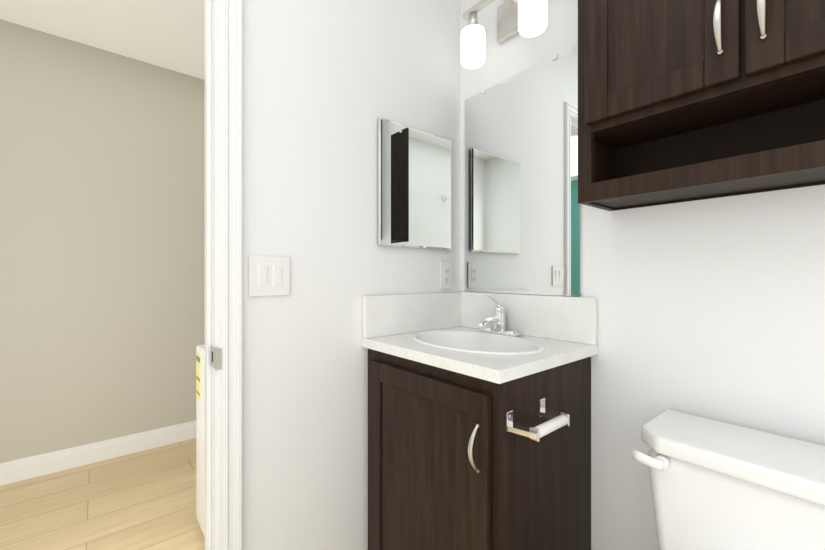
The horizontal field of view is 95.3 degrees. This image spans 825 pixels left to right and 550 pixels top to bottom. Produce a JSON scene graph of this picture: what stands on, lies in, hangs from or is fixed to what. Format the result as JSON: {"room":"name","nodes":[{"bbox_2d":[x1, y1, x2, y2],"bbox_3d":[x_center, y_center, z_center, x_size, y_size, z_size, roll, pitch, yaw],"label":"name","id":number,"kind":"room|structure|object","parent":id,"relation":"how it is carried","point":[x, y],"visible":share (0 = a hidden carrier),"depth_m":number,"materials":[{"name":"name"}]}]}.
{"room":"bathroom","nodes":[
{"label":"bathroom","id":0,"kind":"room"},
{"bbox_2d":[0,438,204,549],"bbox_3d":[-0.960,1.150,0.655,5.240,0.100,3.790,0,0,-40],"label":"floor","id":1,"kind":"structure","parent":0,"point":[144,500],"depth_m":1.79,"materials":[{"name":"brown wood"}]},
{"bbox_2d":[196,345,204,536],"bbox_3d":[-0.520,0.630,1.606,0.604,0.940,0.641,0,0,-40],"label":"washer","id":2,"kind":"object","parent":1,"relation":"on","point":[200,433],"visible":0.12,"depth_m":1.58,"materials":[{"name":"white"}]},
{"bbox_2d":[362,292,597,549],"bbox_3d":[0.206,0.585,1.187,0.525,1.030,0.628,0,0,-40],"label":"bathroom vanity","id":3,"kind":"object","parent":1,"relation":"on","point":[479,420],"visible":1,"depth_m":1.06,"materials":[{"name":"brown wood"}]},
{"bbox_2d":[632,409,824,549],"bbox_3d":[0.556,0.726,0.589,0.702,0.749,0.478,0,0,-40],"label":"toilet","id":4,"kind":"object","parent":1,"relation":"on","point":[717,485],"visible":1,"depth_m":0.75,"materials":[{"name":"white ceramic"}]},
{"bbox_2d":[0,0,204,79],"bbox_3d":[-0.960,-1.390,0.655,5.240,0.100,3.790,0,0,-40],"label":"ceiling","id":5,"kind":"structure","parent":0,"point":[169,34],"depth_m":2.02,"materials":[{"name":"white paint"}]},
{"bbox_2d":[0,0,459,549],"bbox_3d":[-0.982,-0.120,0.682,5.240,2.440,0.120,0,0,-40],"label":"wall","id":6,"kind":"structure","parent":0,"point":[102,152],"depth_m":1.55,"materials":[{"name":"white paint"}]},
{"bbox_2d":[0,421,195,485],"bbox_3d":[-2.096,1.042,2.009,5.000,0.115,0.016,0,0,-40],"label":"baseboard","id":7,"kind":"structure","parent":6,"relation":"attached to","point":[18,470],"depth_m":2.18,"materials":[{"name":"white wood"}]},
{"bbox_2d":[205,0,241,549],"bbox_3d":[-0.862,0.054,0.783,0.917,2.092,0.158,0,0,-40],"label":"door frame","id":8,"kind":"structure","parent":6,"relation":"attached to","point":[223,274],"depth_m":1.01,"materials":[{"name":"white wood"}]},
{"bbox_2d":[249,256,289,296],"bbox_3d":[-0.407,0.003,1.077,0.116,0.114,0.010,0,0,-40],"label":"switch plate","id":9,"kind":"object","parent":6,"relation":"attached to","point":[269,275],"visible":1,"depth_m":1.07,"materials":[{"name":"white plastic"}]},
{"bbox_2d":[378,117,450,249],"bbox_3d":[0.018,-0.328,1.431,0.362,0.449,0.014,0,0,-40],"label":"medicine cabinet mirror","id":10,"kind":"object","parent":6,"relation":"attached to","point":[414,188],"visible":1,"depth_m":1.41,"materials":[{"name":"silver mirror"}]},
{"bbox_2d":[440,261,451,288],"bbox_3d":[0.139,0.000,1.537,0.070,0.114,0.006,0,0,-40],"label":"electrical outlet plate","id":11,"kind":"object","parent":6,"relation":"attached to","point":[445,274],"visible":1,"depth_m":1.53,"materials":[{"name":"white plastic"}]},
{"bbox_2d":[460,0,824,549],"bbox_3d":[0.820,-0.120,0.961,0.120,2.440,1.710,0,0,-40],"label":"wall","id":12,"kind":"structure","parent":0,"point":[712,308],"depth_m":1.00,"materials":[{"name":"white paint"}]},
{"bbox_2d":[461,0,547,68],"bbox_3d":[0.329,-0.911,1.341,0.138,0.218,0.347,0,0,-40],"label":"sconce","id":13,"kind":"object","parent":12,"relation":"attached to","point":[527,18],"visible":1,"depth_m":1.38,"materials":[{"name":"white glass"}]},
{"bbox_2d":[464,46,580,296],"bbox_3d":[0.377,-0.335,1.385,0.008,0.806,0.490,0,0,-40],"label":"vanity mirror","id":14,"kind":"object","parent":12,"relation":"attached to","point":[522,220],"visible":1,"depth_m":1.35,"materials":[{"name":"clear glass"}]},
{"bbox_2d":[578,0,824,210],"bbox_3d":[0.714,-0.621,0.793,0.253,0.858,0.674,0,0,-40],"label":"upper cabinet","id":15,"kind":"object","parent":12,"relation":"attached to","point":[679,101],"visible":1,"depth_m":0.84,"materials":[{"name":"brown wood"}]}
]}

